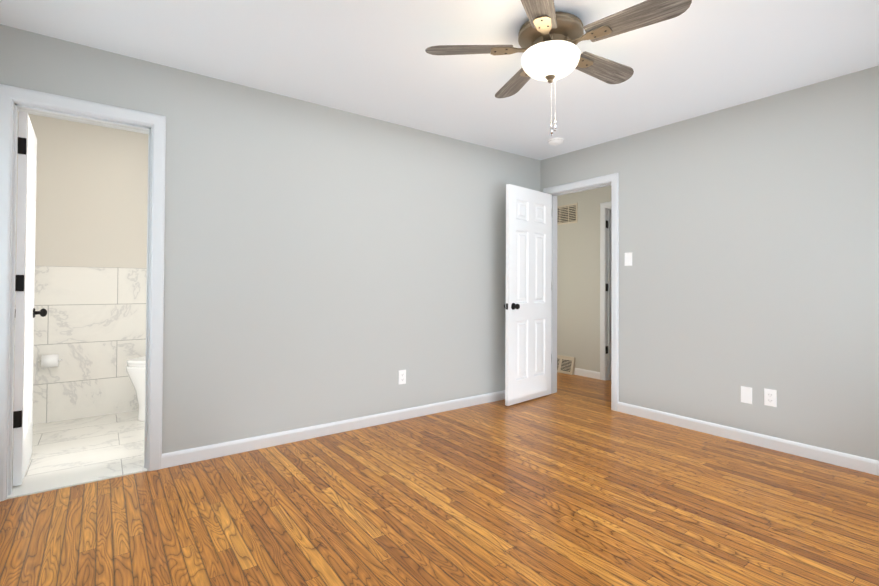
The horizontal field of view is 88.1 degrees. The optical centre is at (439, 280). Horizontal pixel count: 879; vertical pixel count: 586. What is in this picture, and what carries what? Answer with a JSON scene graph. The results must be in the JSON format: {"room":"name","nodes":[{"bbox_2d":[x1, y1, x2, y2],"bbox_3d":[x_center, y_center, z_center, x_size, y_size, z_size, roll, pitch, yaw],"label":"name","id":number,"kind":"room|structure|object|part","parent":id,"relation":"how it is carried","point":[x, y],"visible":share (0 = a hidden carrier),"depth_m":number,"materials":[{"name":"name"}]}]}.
{"room":"empty bedroom","nodes":[
{"label":"empty bedroom","id":0,"kind":"room"},
{"bbox_2d":[13,112,147,424],"bbox_3d":[-2.764,-0.079,3.963,1.710,2.440,0.120,1,-1,-37],"label":"wall","id":1,"kind":"structure","parent":0,"point":[91,242],"depth_m":3.77,"materials":[{"name":"beige paint"}]},
{"bbox_2d":[37,354,61,367],"bbox_3d":[-3.073,0.635,3.585,0.150,0.100,0.111,1,-1,-37],"label":"paper holder","id":2,"kind":"object","parent":1,"relation":"attached to","point":[52,360],"visible":0.98,"depth_m":3.55,"materials":[{"name":"white ceramic"}]},
{"bbox_2d":[0,24,540,453],"bbox_3d":[-0.698,-0.072,3.557,4.540,2.440,0.120,1,-1,-37],"label":"wall","id":3,"kind":"structure","parent":0,"point":[323,264],"depth_m":3.27,"materials":[{"name":"grey paint"}]},
{"bbox_2d":[13,111,46,485],"bbox_3d":[-2.470,0.096,2.708,0.170,2.040,0.610,1,-1,-37],"label":"bathroom door","id":4,"kind":"structure","parent":3,"relation":"in","point":[25,312],"depth_m":2.51,"materials":[{"name":"white wood"}]},
{"bbox_3d":[-2.622,0.208,2.910,0.170,0.064,0.104,1,-1,-37],"label":"knob","id":5,"kind":"part","parent":4,"relation":"part of","materials":[{"name":"black"}]},
{"bbox_2d":[0,84,165,500],"bbox_3d":[-2.013,0.064,2.581,0.754,2.130,0.166,1,-1,-37],"label":"door frame","id":6,"kind":"structure","parent":3,"relation":"attached to","point":[13,99],"depth_m":2.53,"materials":[{"name":"white wood"}]},
{"bbox_2d":[161,390,504,468],"bbox_3d":[-0.664,1.104,3.489,4.300,0.086,0.015,1,-1,-37],"label":"baseboard","id":7,"kind":"structure","parent":3,"relation":"attached to","point":[186,456],"depth_m":3.29,"materials":[{"name":"white wood"}]},
{"bbox_2d":[398,370,405,384],"bbox_3d":[-0.307,0.800,3.760,0.071,0.116,0.008,1,-1,-37],"label":"outlet","id":8,"kind":"object","parent":3,"relation":"attached to","point":[402,377],"visible":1,"depth_m":3.76,"materials":[{"name":"white plastic"}]},
{"bbox_2d":[0,372,878,585],"bbox_3d":[1.140,1.186,3.475,7.420,0.062,5.550,1,-1,-37],"label":"floor","id":9,"kind":"structure","parent":0,"point":[574,480],"depth_m":2.25,"materials":[{"name":"brown wood"}]},
{"bbox_2d":[5,464,147,499],"bbox_3d":[-2.015,1.126,2.564,0.644,0.006,0.124,1,-1,-37],"label":"threshold","id":10,"kind":"object","parent":9,"relation":"on","point":[58,484],"visible":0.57,"depth_m":2.54,"materials":[{"name":"stone"}]},
{"bbox_2d":[126,356,144,420],"bbox_3d":[-2.238,0.718,3.862,0.705,0.850,0.450,1,-1,-37],"label":"toilet","id":11,"kind":"object","parent":9,"relation":"on","point":[135,368],"visible":0.08,"depth_m":3.64,"materials":[{"name":"white ceramic"}]},
{"bbox_2d":[0,0,878,159],"bbox_3d":[1.065,-1.322,3.625,7.420,0.080,5.850,1,-1,-37],"label":"ceiling","id":12,"kind":"structure","parent":0,"point":[375,60],"depth_m":2.60,"materials":[{"name":"white paint"}]},
{"bbox_2d":[548,137,563,144],"bbox_3d":[1.054,-1.256,4.125,0.140,0.040,0.140,1,-1,-37],"label":"smoke detector","id":13,"kind":"object","parent":12,"relation":"attached to","point":[556,141],"visible":1,"depth_m":4.08,"materials":[{"name":"white plastic"}]},
{"bbox_2d":[425,0,691,135],"bbox_3d":[0.598,-1.037,2.343,1.237,0.526,1.271,1,-1,-37],"label":"ceiling fan","id":14,"kind":"object","parent":12,"relation":"hanging from","point":[550,54],"depth_m":2.24,"materials":[{"name":"brown wood"}]},
{"bbox_3d":[0.150,-1.197,2.359,0.450,0.006,0.156,0,11,3],"label":"ceiling fan blade","id":15,"kind":"part","parent":14,"relation":"part of","materials":[{"name":"brown wood"}]},
{"bbox_3d":[0.463,-1.191,2.740,0.156,0.006,0.450,-12,2,-14],"label":"ceiling fan blade","id":16,"kind":"part","parent":14,"relation":"part of","materials":[{"name":"brown wood"}]},
{"bbox_3d":[0.417,-1.200,1.943,0.156,0.006,0.450,13,4,21],"label":"ceiling fan blade","id":17,"kind":"part","parent":14,"relation":"part of","materials":[{"name":"brown wood"}]},
{"bbox_3d":[0.569,-1.101,2.333,0.294,0.113,0.294,1,-1,-37],"label":"lamp shade","id":18,"kind":"part","parent":14,"relation":"part of","materials":[{"name":"white glass"}]},
{"bbox_3d":[0.587,-1.196,2.341,0.577,0.034,0.593,1,-1,-37],"label":"arm","id":19,"kind":"part","parent":14,"relation":"part of"},
{"bbox_3d":[0.608,-0.973,2.427,0.024,0.400,0.034,1,-1,-37],"label":"cord","id":20,"kind":"part","parent":14,"relation":"part of","materials":[{"name":"silver metal"}]},
{"bbox_3d":[0.923,-1.190,2.561,0.450,0.006,0.156,0,-12,-33],"label":"ceiling fan blade","id":21,"kind":"part","parent":14,"relation":"part of","materials":[{"name":"brown wood"}]},
{"bbox_3d":[0.894,-1.196,2.068,0.450,0.006,0.156,0,-13,39],"label":"ceiling fan blade","id":22,"kind":"part","parent":14,"relation":"part of","materials":[{"name":"brown wood"}]},
{"bbox_2d":[557,186,610,371],"bbox_3d":[2.747,-0.043,4.455,0.120,2.440,5.190,1,-1,-37],"label":"wall","id":23,"kind":"structure","parent":0,"point":[578,290],"depth_m":5.67,"materials":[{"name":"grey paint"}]},
{"bbox_2d":[557,355,574,374],"bbox_3d":[1.566,1.080,5.868,0.062,0.215,0.400,1,-1,-37],"label":"air vent","id":24,"kind":"object","parent":23,"relation":"in","point":[565,364],"visible":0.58,"depth_m":5.79,"materials":[{"name":"beige metal"}]},
{"bbox_2d":[557,203,577,224],"bbox_3d":[1.575,-0.850,5.940,0.009,0.245,0.540,1,-1,-37],"label":"air vent","id":25,"kind":"object","parent":23,"relation":"in","point":[566,214],"visible":0.62,"depth_m":5.85,"materials":[{"name":"beige metal"}]},
{"bbox_2d":[574,368,599,378],"bbox_3d":[2.686,1.133,4.402,0.015,0.086,4.950,1,-1,-37],"label":"baseboard","id":26,"kind":"structure","parent":23,"relation":"attached to","point":[587,373],"depth_m":5.57,"materials":[{"name":"white wood"}]},
{"bbox_2d":[600,201,610,379],"bbox_3d":[2.250,0.126,5.119,0.158,2.113,0.906,1,-1,-37],"label":"door frame","id":27,"kind":"structure","parent":23,"relation":"attached to","point":[605,295],"depth_m":5.41,"materials":[{"name":"white wood"}]},
{"bbox_2d":[541,66,878,460],"bbox_3d":[2.266,-0.059,3.275,0.120,2.440,3.870,1,-1,-37],"label":"wall","id":28,"kind":"structure","parent":0,"point":[749,235],"depth_m":3.20,"materials":[{"name":"grey paint"}]},
{"bbox_2d":[504,184,551,405],"bbox_3d":[0.895,0.134,4.410,0.710,2.040,0.188,1,-1,-37],"label":"hall door","id":29,"kind":"structure","parent":28,"relation":"in","point":[528,354],"depth_m":4.38,"materials":[{"name":"white wood"}]},
{"bbox_3d":[0.658,0.241,4.221,0.107,0.064,0.169,1,-1,-37],"label":"knob","id":30,"kind":"part","parent":29,"relation":"part of","materials":[{"name":"black metal"}]},
{"bbox_2d":[543,173,618,410],"bbox_3d":[1.397,0.103,4.444,0.162,2.133,0.860,1,-1,-37],"label":"door frame","id":31,"kind":"structure","parent":28,"relation":"attached to","point":[612,180],"depth_m":4.12,"materials":[{"name":"white wood"}]},
{"bbox_2d":[625,252,631,265],"bbox_3d":[1.657,-0.186,3.988,0.010,0.116,0.071,1,-1,-37],"label":"light switch","id":32,"kind":"object","parent":28,"relation":"attached to","point":[628,259],"visible":1,"depth_m":3.98,"materials":[{"name":"white plastic"}]},
{"bbox_2d":[741,386,751,403],"bbox_3d":[2.195,0.820,3.249,0.007,0.116,0.071,1,-1,-37],"label":"electrical outlet","id":33,"kind":"object","parent":28,"relation":"attached to","point":[746,394],"visible":1,"depth_m":3.25,"materials":[{"name":"white plastic"}]},
{"bbox_2d":[617,402,878,475],"bbox_3d":[2.439,1.115,2.908,0.015,0.086,2.848,1,-1,-37],"label":"baseboard","id":34,"kind":"structure","parent":28,"relation":"attached to","point":[857,463],"depth_m":3.16,"materials":[{"name":"white wood"}]},
{"bbox_2d":[764,388,776,406],"bbox_3d":[2.281,0.809,3.132,0.008,0.116,0.071,1,-1,-37],"label":"electrical outlet","id":35,"kind":"object","parent":28,"relation":"attached to","point":[770,397],"visible":1,"depth_m":3.13,"materials":[{"name":"white plastic"}]}
]}

